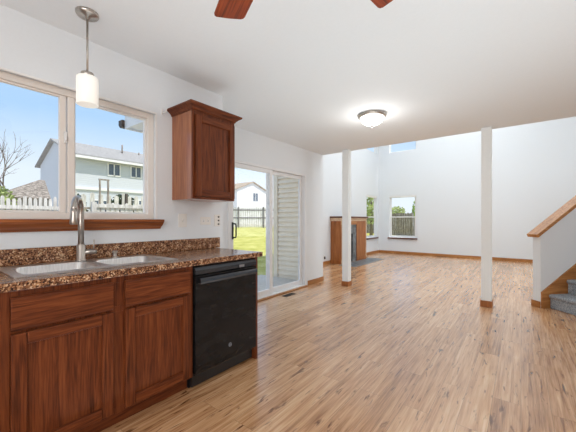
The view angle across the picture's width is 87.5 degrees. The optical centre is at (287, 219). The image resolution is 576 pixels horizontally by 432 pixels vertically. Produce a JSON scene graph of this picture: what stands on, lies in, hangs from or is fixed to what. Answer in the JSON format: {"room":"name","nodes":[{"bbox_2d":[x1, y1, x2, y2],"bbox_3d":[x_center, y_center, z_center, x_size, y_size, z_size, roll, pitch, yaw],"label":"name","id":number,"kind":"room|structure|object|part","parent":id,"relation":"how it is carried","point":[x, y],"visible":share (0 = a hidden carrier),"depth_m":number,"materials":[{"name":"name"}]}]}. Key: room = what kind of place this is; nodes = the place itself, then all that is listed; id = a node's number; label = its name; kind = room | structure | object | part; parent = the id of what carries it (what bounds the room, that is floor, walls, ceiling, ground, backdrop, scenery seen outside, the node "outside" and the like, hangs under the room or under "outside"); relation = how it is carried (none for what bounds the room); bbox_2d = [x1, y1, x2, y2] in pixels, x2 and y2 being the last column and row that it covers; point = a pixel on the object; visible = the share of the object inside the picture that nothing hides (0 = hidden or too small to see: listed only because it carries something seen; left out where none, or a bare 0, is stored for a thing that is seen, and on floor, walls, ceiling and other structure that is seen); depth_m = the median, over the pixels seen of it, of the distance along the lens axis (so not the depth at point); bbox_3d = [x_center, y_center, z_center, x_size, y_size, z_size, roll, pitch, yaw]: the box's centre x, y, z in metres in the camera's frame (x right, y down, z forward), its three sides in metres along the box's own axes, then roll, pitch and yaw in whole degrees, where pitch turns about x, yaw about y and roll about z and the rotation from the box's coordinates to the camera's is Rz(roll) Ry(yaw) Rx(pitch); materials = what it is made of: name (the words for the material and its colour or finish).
{"room":"kitchen","nodes":[
{"label":"kitchen","id":0,"kind":"room"},
{"bbox_2d":[0,4,222,249],"bbox_3d":[-2.239,0.010,1.690,0.770,2.560,4.130,0,0,38],"label":"wall","id":1,"kind":"structure","parent":0,"point":[31,46],"depth_m":2.26,"materials":[{"name":"paint"}]},
{"bbox_2d":[0,67,163,232],"bbox_3d":[-1.525,-0.413,2.014,0.202,0.973,1.375,0,0,38],"label":"window","id":2,"kind":"structure","parent":1,"relation":"in","point":[10,220],"depth_m":2.09,"materials":[{"name":"beige plastic"}]},
{"bbox_3d":[-1.732,-0.453,1.854,0.030,0.805,0.599,0,0,38],"label":"sash","id":3,"kind":"part","parent":2,"relation":"part of","materials":[{"name":"beige plastic"}]},
{"bbox_3d":[-1.498,0.034,1.992,0.132,0.079,1.375,0,0,38],"label":"sill","id":4,"kind":"part","parent":2,"relation":"part of","materials":[{"name":"brown wood"}]},
{"bbox_2d":[0,237,219,266],"bbox_3d":[-1.494,0.225,2.004,0.020,0.102,2.618,0,0,38],"label":"backsplash","id":5,"kind":"structure","parent":1,"relation":"attached to","point":[22,256],"depth_m":2.18,"materials":[{"name":"stone"}]},
{"bbox_2d":[119,116,142,132],"bbox_3d":[-0.465,-1.145,4.465,1.065,0.230,3.430,0,0,38],"label":"roof eave","id":6,"kind":"object","parent":1,"relation":"attached to","point":[132,124],"depth_m":3.38,"materials":[{"name":"white"}]},
{"bbox_2d":[178,214,186,226],"bbox_3d":[-0.949,0.004,2.712,0.018,0.122,0.085,0,0,38],"label":"light switch","id":7,"kind":"object","parent":1,"relation":"attached to","point":[182,218],"visible":1,"depth_m":2.71,"materials":[{"name":"white plastic"}]},
{"bbox_2d":[167,99,241,201],"bbox_3d":[-0.738,-0.567,2.706,0.355,0.783,0.554,0,0,38],"label":"upper cabinet","id":8,"kind":"object","parent":1,"relation":"attached to","point":[203,135],"visible":1,"depth_m":2.57,"materials":[{"name":"brown wood"}]},
{"bbox_3d":[-0.899,-0.542,2.556,0.283,0.735,0.016,0,0,38],"label":"panel","id":9,"kind":"part","parent":8,"relation":"part of","materials":[{"name":"brown wood"}]},
{"bbox_3d":[-0.738,-0.930,2.706,0.355,0.056,0.554,0,0,38],"label":"crown molding","id":10,"kind":"part","parent":8,"relation":"part of","materials":[{"name":"brown wood"}]},
{"bbox_3d":[-0.646,-0.542,2.635,0.020,0.735,0.450,0,0,38],"label":"frame","id":11,"kind":"part","parent":8,"relation":"part of","materials":[{"name":"brown wood"}]},
{"bbox_3d":[-0.628,-0.532,2.625,0.020,0.675,0.420,0,0,38],"label":"door","id":12,"kind":"part","parent":8,"relation":"part of","materials":[{"name":"brown wood"}]},
{"bbox_3d":[-0.633,-0.532,2.629,0.004,0.573,0.316,0,0,38],"label":"door panel","id":13,"kind":"part","parent":8,"relation":"part of","materials":[{"name":"brown wood"}]},
{"bbox_2d":[200,217,210,224],"bbox_3d":[-0.798,0.008,2.914,0.008,0.075,0.120,0,0,38],"label":"wall outlet","id":14,"kind":"object","parent":1,"relation":"attached to","point":[203,220],"visible":1,"depth_m":2.91,"materials":[{"name":"white plastic"}]},
{"bbox_2d":[214,215,219,225],"bbox_3d":[-0.710,0.005,3.026,0.012,0.118,0.072,0,0,38],"label":"wall switch","id":15,"kind":"object","parent":1,"relation":"attached to","point":[216,217],"visible":1,"depth_m":3.02,"materials":[{"name":"white plastic"}]},
{"bbox_2d":[223,127,322,284],"bbox_3d":[-0.297,0.010,4.727,0.120,2.560,3.050,0,0,38],"label":"wall","id":16,"kind":"structure","parent":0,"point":[250,147],"depth_m":5.27,"materials":[{"name":"paint"}]},
{"bbox_2d":[228,160,307,301],"bbox_3d":[-0.263,0.185,4.726,0.165,2.010,1.830,0,0,38],"label":"door","id":17,"kind":"structure","parent":16,"relation":"attached to","point":[270,291],"depth_m":4.72,"materials":[{"name":"white plastic"}]},
{"bbox_3d":[-0.723,0.145,4.056,0.065,0.230,0.031,0,0,20],"label":"handle","id":18,"kind":"part","parent":17,"relation":"part of","materials":[{"name":"black plastic"}]},
{"bbox_3d":[-0.526,0.188,4.383,0.038,1.945,0.895,0,0,38],"label":"sliding panel","id":19,"kind":"part","parent":17,"relation":"part of","materials":[{"name":"clear glass"}]},
{"bbox_3d":[-0.048,0.188,5.081,0.040,1.945,0.935,0,0,38],"label":"fixed panel","id":20,"kind":"part","parent":17,"relation":"part of","materials":[{"name":"white plastic"}]},
{"bbox_2d":[308,276,323,284],"bbox_3d":[0.483,1.147,5.723,0.134,0.085,0.549,0,0,38],"label":"baseboard","id":21,"kind":"structure","parent":16,"relation":"attached to","point":[319,279],"depth_m":5.68,"materials":[{"name":"brown wood"}]},
{"bbox_2d":[0,0,575,154],"bbox_3d":[0.965,-1.445,1.074,6.590,0.350,7.280,0,0,38],"label":"ceiling","id":22,"kind":"structure","parent":0,"point":[298,73],"depth_m":2.34,"materials":[{"name":"paint"}]},
{"bbox_2d":[75,6,98,107],"bbox_3d":[-1.232,-0.988,1.847,0.124,0.565,0.124,0,0,38],"label":"pendant lamp","id":23,"kind":"object","parent":22,"relation":"hanging from","point":[87,86],"visible":1,"depth_m":1.82,"materials":[{"name":"white glass"}]},
{"bbox_3d":[-1.232,-1.070,1.847,0.011,0.340,0.012,0,0,38],"label":"rod","id":24,"kind":"part","parent":23,"relation":"part of","materials":[{"name":"silver metal"}]},
{"bbox_3d":[-1.232,-0.791,1.847,0.116,0.173,0.116,0,0,38],"label":"lamp shade","id":25,"kind":"part","parent":23,"relation":"part of","materials":[{"name":"white glass"}]},
{"bbox_2d":[214,0,392,18],"bbox_3d":[0.032,-1.058,0.830,1.207,0.425,1.200,0,0,38],"label":"ceiling fan","id":26,"kind":"object","parent":22,"relation":"hanging from","point":[230,9],"visible":1,"depth_m":1.31,"materials":[{"name":"brown wood"}]},
{"bbox_3d":[-0.177,-0.930,1.188,0.142,0.035,0.435,0,0,-26],"label":"blade","id":27,"kind":"part","parent":26,"relation":"part of","materials":[{"name":"brown wood"}]},
{"bbox_3d":[0.295,-0.930,1.107,0.435,0.035,0.142,0,0,-44],"label":"blade","id":28,"kind":"part","parent":26,"relation":"part of","materials":[{"name":"brown wood"}]},
{"bbox_2d":[358,110,386,127],"bbox_3d":[1.011,-1.188,3.620,0.336,0.163,0.336,0,0,38],"label":"ceiling light","id":29,"kind":"object","parent":22,"relation":"attached to","point":[371,118],"visible":1,"depth_m":3.52,"materials":[{"name":"white glass"}]},
{"bbox_2d":[101,252,575,431],"bbox_3d":[2.295,1.240,3.737,7.550,0.100,12.920,0,0,38],"label":"floor","id":30,"kind":"structure","parent":0,"point":[410,345],"depth_m":2.55,"materials":[{"name":"brown wood"}]},
{"bbox_2d":[0,266,192,431],"bbox_3d":[-1.199,0.754,1.877,0.642,0.872,0.988,0,0,38],"label":"base cabinet","id":31,"kind":"object","parent":30,"relation":"on","point":[93,355],"visible":0.91,"depth_m":1.59,"materials":[{"name":"brown wood"}]},
{"bbox_3d":[-1.099,0.791,1.499,0.022,0.562,0.423,0,0,38],"label":"door","id":32,"kind":"part","parent":31,"relation":"part of","materials":[{"name":"brown wood"}]},
{"bbox_3d":[-1.099,0.421,1.499,0.022,0.153,0.423,0,0,38],"label":"drawer","id":33,"kind":"part","parent":31,"relation":"part of","materials":[{"name":"brown wood"}]},
{"bbox_3d":[-1.105,0.791,1.503,0.005,0.452,0.313,0,0,38],"label":"door panel","id":34,"kind":"part","parent":31,"relation":"part of","materials":[{"name":"brown wood"}]},
{"bbox_3d":[-0.800,0.421,1.885,0.022,0.153,0.426,0,0,38],"label":"drawer","id":35,"kind":"part","parent":31,"relation":"part of","materials":[{"name":"brown wood"}]},
{"bbox_3d":[-0.800,0.791,1.885,0.022,0.562,0.426,0,0,38],"label":"door","id":36,"kind":"part","parent":31,"relation":"part of","materials":[{"name":"brown wood"}]},
{"bbox_3d":[-0.806,0.791,1.889,0.005,0.452,0.316,0,0,38],"label":"door panel","id":37,"kind":"part","parent":31,"relation":"part of","materials":[{"name":"brown wood"}]},
{"bbox_2d":[187,258,257,387],"bbox_3d":[-0.677,0.756,2.491,0.638,0.868,0.604,0,0,38],"label":"dishwasher","id":38,"kind":"object","parent":30,"relation":"on","point":[224,293],"visible":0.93,"depth_m":2.27,"materials":[{"name":"black plastic"}]},
{"bbox_3d":[-0.504,1.134,2.356,0.027,0.088,0.598,0,0,38],"label":"kick plate","id":39,"kind":"part","parent":38,"relation":"part of","materials":[{"name":"black plastic"}]},
{"bbox_3d":[-0.486,0.356,2.342,0.082,0.056,0.604,0,0,38],"label":"control panel","id":40,"kind":"part","parent":38,"relation":"part of","materials":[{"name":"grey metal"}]},
{"bbox_3d":[-0.440,0.426,2.307,0.036,0.042,0.564,0,0,38],"label":"handle","id":41,"kind":"part","parent":38,"relation":"part of","materials":[{"name":"grey metal"}]},
{"bbox_2d":[251,257,257,358],"bbox_3d":[-0.516,0.753,2.772,0.624,0.873,0.026,0,0,38],"label":"cabinet end panel","id":42,"kind":"object","parent":30,"relation":"on","point":[255,349],"visible":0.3,"depth_m":2.58,"materials":[{"name":"brown wood"}]},
{"bbox_2d":[341,149,351,286],"bbox_3d":[1.066,-0.040,5.468,0.142,2.459,0.142,0,0,38],"label":"support post","id":43,"kind":"object","parent":30,"relation":"on","point":[346,154],"visible":1,"depth_m":5.43,"materials":[{"name":"paint"}]},
{"bbox_3d":[1.066,1.147,5.468,0.142,0.085,0.142,0,0,38],"label":"trim","id":44,"kind":"part","parent":43,"relation":"part of","materials":[{"name":"brown wood"}]},
{"bbox_2d":[330,216,367,263],"bbox_3d":[1.818,0.545,8.782,0.414,1.290,1.670,0,0,38],"label":"fireplace","id":45,"kind":"object","parent":30,"relation":"on","point":[358,224],"visible":0.7,"depth_m":8.64,"materials":[{"name":"brown wood"}]},
{"bbox_3d":[1.305,0.580,8.197,0.319,1.220,0.042,0,0,38],"label":"panel","id":46,"kind":"part","parent":45,"relation":"part of","materials":[{"name":"brown wood"}]},
{"bbox_3d":[1.808,-0.013,8.789,0.389,0.085,1.630,0,0,38],"label":"mantel molding","id":47,"kind":"part","parent":45,"relation":"part of","materials":[{"name":"brown wood"}]},
{"bbox_2d":[330,216,367,217],"bbox_3d":[1.818,-0.078,8.782,0.414,0.044,1.670,0,0,38],"label":"mantel shelf","id":48,"kind":"object","parent":45,"relation":"attached to","point":[330,216],"depth_m":8.23,"materials":[{"name":"brown wood"}]},
{"bbox_2d":[340,258,382,266],"bbox_3d":[1.989,1.186,8.624,0.840,0.006,1.970,0,0,38],"label":"hearth","id":49,"kind":"object","parent":30,"relation":"on","point":[367,260],"visible":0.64,"depth_m":8.57,"materials":[{"name":"stone"}]},
{"bbox_2d":[480,127,492,307],"bbox_3d":[2.750,-0.040,4.163,0.142,2.459,0.142,0,0,38],"label":"support post","id":50,"kind":"object","parent":30,"relation":"on","point":[486,300],"visible":1,"depth_m":4.11,"materials":[{"name":"paint"}]},
{"bbox_3d":[2.750,1.147,4.163,0.142,0.085,0.142,0,0,38],"label":"trim","id":51,"kind":"part","parent":50,"relation":"part of","materials":[{"name":"brown wood"}]},
{"bbox_2d":[541,264,575,314],"bbox_3d":[4.771,0.173,3.736,2.600,2.034,0.999,0,0,-7],"label":"staircase","id":52,"kind":"structure","parent":30,"relation":"on","point":[560,295],"depth_m":4.05,"materials":[{"name":"brown wood"}]},
{"bbox_3d":[-1.770,0.754,1.139,0.642,0.872,0.872,0,0,38],"label":"base cabinet","id":53,"kind":"object","parent":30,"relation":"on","visible":0},
{"bbox_2d":[0,237,262,292],"bbox_3d":[-1.246,0.245,1.812,0.649,0.142,2.618,0,0,38],"label":"countertop","id":54,"kind":"structure","parent":53,"relation":"on","point":[198,251],"depth_m":1.98,"materials":[{"name":"stone"}]},
{"bbox_2d":[69,195,96,260],"bbox_3d":[-1.344,0.056,1.933,0.106,0.426,0.274,0,0,-7],"label":"kitchen faucet","id":55,"kind":"object","parent":54,"relation":"on","point":[76,217],"visible":1,"depth_m":1.97,"materials":[{"name":"silver metal"}]},
{"bbox_3d":[-1.339,0.182,2.035,0.033,0.096,0.068,0,0,38],"label":"handle","id":56,"kind":"part","parent":55,"relation":"part of","materials":[{"name":"silver metal"}]},
{"bbox_2d":[0,254,177,278],"bbox_3d":[-1.209,0.354,1.892,0.474,0.171,0.854,0,0,38],"label":"sink","id":57,"kind":"object","parent":54,"relation":"in","point":[20,271],"visible":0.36,"depth_m":1.86,"materials":[{"name":"metal"}]},
{"bbox_3d":[-1.313,0.354,1.718,0.330,0.170,0.363,0,0,38],"label":"bowl","id":58,"kind":"part","parent":57,"relation":"part of","materials":[{"name":"metal"}]},
{"bbox_2d":[111,250,117,257],"bbox_3d":[-1.233,0.244,2.151,0.067,0.050,0.041,0,0,38],"label":"soap dispenser","id":59,"kind":"object","parent":57,"relation":"on","point":[114,252],"visible":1,"depth_m":2.15,"materials":[{"name":"silver metal"}]},
{"bbox_3d":[-1.066,0.354,2.036,0.330,0.170,0.363,0,0,38],"label":"bowl","id":60,"kind":"part","parent":57,"relation":"part of","materials":[{"name":"metal"}]},
{"bbox_2d":[323,147,378,261],"bbox_3d":[1.580,-1.460,8.896,0.100,5.500,5.840,0,0,38],"label":"wall","id":61,"kind":"structure","parent":0,"point":[364,162],"depth_m":9.48,"materials":[{"name":"paint"}]},
{"bbox_2d":[323,250,378,264],"bbox_3d":[1.599,1.147,8.827,0.014,0.085,5.726,0,0,38],"label":"baseboard","id":62,"kind":"structure","parent":61,"relation":"attached to","point":[376,251],"depth_m":10.32,"materials":[{"name":"brown wood"}]},
{"bbox_2d":[366,195,377,239],"bbox_3d":[2.935,-0.098,10.592,0.145,1.525,0.980,0,0,38],"label":"window","id":63,"kind":"structure","parent":61,"relation":"in","point":[369,196],"depth_m":10.75,"materials":[{"name":"white plastic"}]},
{"bbox_3d":[2.901,0.230,10.618,0.020,0.710,0.830,0,0,38],"label":"sash","id":64,"kind":"part","parent":63,"relation":"part of","materials":[{"name":"white plastic"}]},
{"bbox_2d":[379,117,575,259],"bbox_3d":[6.367,-1.460,8.830,7.550,5.500,0.120,0,0,38],"label":"wall","id":65,"kind":"structure","parent":0,"point":[534,164],"depth_m":9.23,"materials":[{"name":"paint"}]},
{"bbox_2d":[388,195,417,239],"bbox_3d":[4.033,-0.098,10.585,1.010,1.525,0.145,0,0,38],"label":"window","id":66,"kind":"structure","parent":65,"relation":"in","point":[390,197],"depth_m":10.65,"materials":[{"name":"white plastic"}]},
{"bbox_3d":[4.006,0.642,10.549,1.010,0.045,0.055,0,0,38],"label":"sill","id":67,"kind":"part","parent":66,"relation":"part of","materials":[{"name":"white plastic"}]},
{"bbox_3d":[4.071,-0.455,10.634,0.860,0.740,0.017,0,0,38],"label":"sash","id":68,"kind":"part","parent":66,"relation":"part of","materials":[{"name":"white plastic"}]},
{"bbox_3d":[4.059,0.230,10.618,0.860,0.710,0.020,0,0,38],"label":"sash","id":69,"kind":"part","parent":66,"relation":"part of","materials":[{"name":"white plastic"}]},
{"bbox_2d":[379,250,532,262],"bbox_3d":[6.293,1.147,8.803,7.436,0.085,0.014,0,0,38],"label":"baseboard","id":70,"kind":"structure","parent":65,"relation":"attached to","point":[382,251],"depth_m":9.53,"materials":[{"name":"brown wood"}]},
{"bbox_2d":[527,195,575,307],"bbox_3d":[4.665,-0.241,4.285,2.673,2.863,0.166,0,0,-7],"label":"wall","id":71,"kind":"structure","parent":0,"point":[554,238],"depth_m":4.11,"materials":[{"name":"paint"}]},
{"bbox_3d":[4.694,1.147,4.295,2.613,0.085,0.128,0,0,-7],"label":"trim","id":72,"kind":"part","parent":71,"relation":"part of","materials":[{"name":"brown wood"}]},
{"bbox_3d":[4.665,-0.719,4.285,2.673,1.907,0.165,0,0,-7],"label":"handrail","id":73,"kind":"part","parent":71,"relation":"part of","materials":[{"name":"brown wood"}]},
{"bbox_3d":[0.153,-1.460,6.270,1.060,5.500,0.060,0,0,38],"label":"wall","id":74,"kind":"structure","parent":0,"visible":0},
{"bbox_2d":[273,175,278,276],"bbox_3d":[-0.258,-0.210,6.515,0.112,3.000,0.054,0,0,38],"label":"trim","id":75,"kind":"structure","parent":74,"relation":"attached to","point":[275,178],"depth_m":6.49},
{"bbox_2d":[278,176,297,279],"bbox_3d":[0.163,-0.125,6.194,0.930,2.758,0.048,0,0,38],"label":"siding","id":76,"kind":"object","parent":74,"relation":"attached to","point":[288,187],"depth_m":6.31,"materials":[{"name":"beige plastic"}]},
{"label":"outside","id":77,"kind":"structure","parent":0,"visible":0},
{"bbox_3d":[11.360,0.985,22.824,130.000,0.650,90.000,0,0,38],"label":"ground","id":78,"kind":"structure","parent":77,"visible":0},
{"bbox_2d":[0,186,16,209],"bbox_3d":[-8.559,0.143,8.975,0.869,2.333,0.831,0,0,25],"label":"shrub","id":79,"kind":"object","parent":78,"relation":"on","point":[3,192],"visible":0.26,"depth_m":8.99,"materials":[{"name":"green plant"}]},
{"bbox_2d":[0,129,30,189],"bbox_3d":[-14.473,-1.491,14.710,4.855,5.606,2.588,0,0,38],"label":"bare tree","id":80,"kind":"object","parent":78,"relation":"on","point":[3,148],"visible":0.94,"depth_m":14.31,"materials":[{"name":"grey plant"}]},
{"bbox_2d":[6,180,50,210],"bbox_3d":[-9.859,-0.110,10.909,3.250,2.840,1.670,0,0,38],"label":"roof","id":81,"kind":"object","parent":78,"relation":"on","point":[36,189],"visible":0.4,"depth_m":10.39,"materials":[{"name":"grey wood"}]},
{"bbox_2d":[0,196,57,210],"bbox_3d":[-7.636,0.481,6.391,0.121,2.257,4.850,0,0,38],"label":"picket fence","id":82,"kind":"object","parent":78,"relation":"on","point":[3,206],"visible":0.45,"depth_m":7.70,"materials":[{"name":"white wood"}]},
{"bbox_3d":[-6.923,-0.324,7.341,0.038,0.090,2.375,0,0,38],"label":"rail","id":83,"kind":"part","parent":82,"relation":"part of","materials":[{"name":"white wood"}]},
{"bbox_2d":[35,138,142,211],"bbox_3d":[-16.251,-2.751,28.089,9.300,8.122,9.600,0,0,38],"label":"house","id":84,"kind":"structure","parent":78,"relation":"on","point":[124,169],"depth_m":24.46,"materials":[{"name":"white"}]},
{"bbox_3d":[-14.051,-4.050,24.297,0.018,0.890,0.840,0,0,38],"label":"pane","id":85,"kind":"part","parent":84,"relation":"part of","materials":[{"name":"blue"}]},
{"bbox_3d":[-12.979,-4.070,25.680,0.018,0.840,0.790,0,0,38],"label":"pane","id":86,"kind":"part","parent":84,"relation":"part of","materials":[{"name":"blue"}]},
{"bbox_2d":[91,202,142,212],"bbox_3d":[-3.727,0.575,9.150,0.121,2.070,4.000,0,0,38],"label":"picket fence","id":87,"kind":"object","parent":78,"relation":"on","point":[95,207],"visible":0.17,"depth_m":8.02,"materials":[{"name":"white wood"}]},
{"bbox_3d":[-4.912,0.575,7.601,0.098,2.070,0.100,0,0,38],"label":"fence post","id":88,"kind":"part","parent":87,"relation":"part of","materials":[{"name":"white wood"}]},
{"bbox_3d":[-4.339,-0.369,8.391,0.038,0.090,1.950,0,0,38],"label":"rail","id":89,"kind":"part","parent":87,"relation":"part of","materials":[{"name":"white wood"}]},
{"bbox_2d":[233,182,265,223],"bbox_3d":[-9.753,-2.510,52.720,10.600,7.640,8.000,0,0,38],"label":"house","id":90,"kind":"structure","parent":78,"relation":"on","point":[247,194],"depth_m":49.19,"materials":[{"name":"white"}]},
{"bbox_3d":[-5.425,-3.790,50.125,0.018,1.340,1.140,0,0,38],"label":"pane","id":91,"kind":"part","parent":90,"relation":"part of","materials":[{"name":"blue"}]},
{"bbox_2d":[258,275,296,290],"bbox_3d":[-0.893,1.264,5.215,1.400,0.089,2.750,0,0,38],"label":"patio","id":92,"kind":"structure","parent":78,"relation":"on","point":[277,281],"depth_m":5.96,"materials":[{"name":"concrete"}]},
{"bbox_2d":[367,212,414,235],"bbox_3d":[11.386,0.520,21.224,20.104,2.180,0.123,0,0,37],"label":"fence","id":93,"kind":"object","parent":78,"relation":"on","point":[400,226],"visible":0.09,"depth_m":23.17,"materials":[{"name":"grey wood"}]},
{"bbox_3d":[6.423,0.345,24.975,2.420,1.829,0.022,0,0,37],"label":"picket panel","id":94,"kind":"part","parent":93,"relation":"part of","materials":[{"name":"grey wood"}]},
{"bbox_3d":[8.429,0.348,23.483,2.420,1.825,0.022,0,0,37],"label":"picket panel","id":95,"kind":"part","parent":93,"relation":"part of","materials":[{"name":"grey wood"}]},
{"bbox_3d":[9.372,0.520,22.706,0.100,2.180,0.098,0,0,37],"label":"fence post","id":96,"kind":"part","parent":93,"relation":"part of","materials":[{"name":"grey wood"}]},
{"bbox_3d":[10.436,0.346,21.991,2.420,1.829,0.022,0,0,37],"label":"picket panel","id":97,"kind":"part","parent":93,"relation":"part of","materials":[{"name":"grey wood"}]},
{"bbox_2d":[392,206,404,213],"bbox_3d":[10.981,-0.077,30.051,1.676,2.745,1.607,0,0,38],"label":"leafy tree","id":98,"kind":"object","parent":78,"relation":"on","point":[395,209],"visible":0.59,"depth_m":29.74,"materials":[{"name":"green plant"}]},
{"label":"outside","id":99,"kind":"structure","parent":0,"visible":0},
{"bbox_2d":[233,226,373,274],"bbox_3d":[1.338,0.985,16.421,30.000,0.650,20.400,0,0,38],"label":"lawn","id":100,"kind":"structure","parent":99,"point":[248,238],"depth_m":15.57,"materials":[{"name":"green plant"}]},
{"bbox_2d":[98,179,109,211],"bbox_3d":[-8.093,-0.245,13.229,0.070,3.110,0.420,0,0,38],"label":"frame","id":101,"kind":"object","parent":100,"relation":"on","point":[107,180],"visible":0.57,"depth_m":13.16,"materials":[{"name":"grey wood"}]},
{"bbox_2d":[75,191,142,212],"bbox_3d":[-7.045,0.139,15.643,0.121,2.942,8.000,0,0,38],"label":"picket fence","id":102,"kind":"object","parent":100,"relation":"on","point":[125,198],"visible":0.16,"depth_m":14.25,"materials":[{"name":"white wood"}]},
{"bbox_3d":[-7.066,-0.028,15.697,0.022,2.577,2.553,0,0,38],"label":"picket panel","id":103,"kind":"part","parent":102,"relation":"part of","materials":[{"name":"white wood"}]},
{"bbox_2d":[105,194,133,211],"bbox_3d":[-8.717,-0.034,15.878,1.144,2.688,1.944,0,0,38],"label":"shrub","id":104,"kind":"object","parent":100,"relation":"on","point":[118,195],"visible":0.06,"depth_m":15.65,"materials":[{"name":"green plant"}]},
{"bbox_2d":[233,207,265,227],"bbox_3d":[-3.238,-0.090,26.375,10.921,2.159,0.123,0,0,-8],"label":"picket fence","id":105,"kind":"object","parent":100,"relation":"on","point":[240,217],"visible":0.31,"depth_m":26.41,"materials":[{"name":"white wood"}]},
{"bbox_3d":[-5.381,-0.261,26.111,2.035,1.802,0.022,0,0,-8],"label":"picket panel","id":106,"kind":"part","parent":105,"relation":"part of","materials":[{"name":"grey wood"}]},
{"bbox_3d":[-3.241,-0.875,26.394,2.164,0.090,0.038,0,0,-8],"label":"rail","id":107,"kind":"part","parent":105,"relation":"part of","materials":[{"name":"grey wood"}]},
{"bbox_3d":[-3.240,-0.260,26.425,2.035,1.800,0.022,0,0,-8],"label":"picket panel","id":108,"kind":"part","parent":105,"relation":"part of","materials":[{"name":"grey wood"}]},
{"bbox_3d":[-1.099,-0.265,26.739,2.035,1.809,0.022,0,0,-8],"label":"picket panel","id":109,"kind":"part","parent":105,"relation":"part of","materials":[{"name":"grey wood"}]},
{"bbox_2d":[367,197,373,235],"bbox_3d":[5.841,-0.562,21.210,1.731,3.712,1.625,0,0,-12],"label":"leafy tree","id":110,"kind":"object","parent":100,"relation":"on","point":[370,210],"visible":0.39,"depth_m":20.97,"materials":[{"name":"green plant"}]},
{"bbox_3d":[5.841,-1.034,21.210,1.731,2.767,1.625,0,0,-12],"label":"crown","id":111,"kind":"part","parent":110,"relation":"part of","materials":[{"name":"green plant"}]},
{"bbox_2d":[412,201,414,219],"bbox_3d":[7.999,-0.056,18.337,0.821,2.703,0.762,0,0,38],"label":"leafy tree","id":112,"kind":"object","parent":100,"relation":"on","point":[413,206],"visible":0.1,"depth_m":18.45,"materials":[{"name":"green plant"}]}
]}

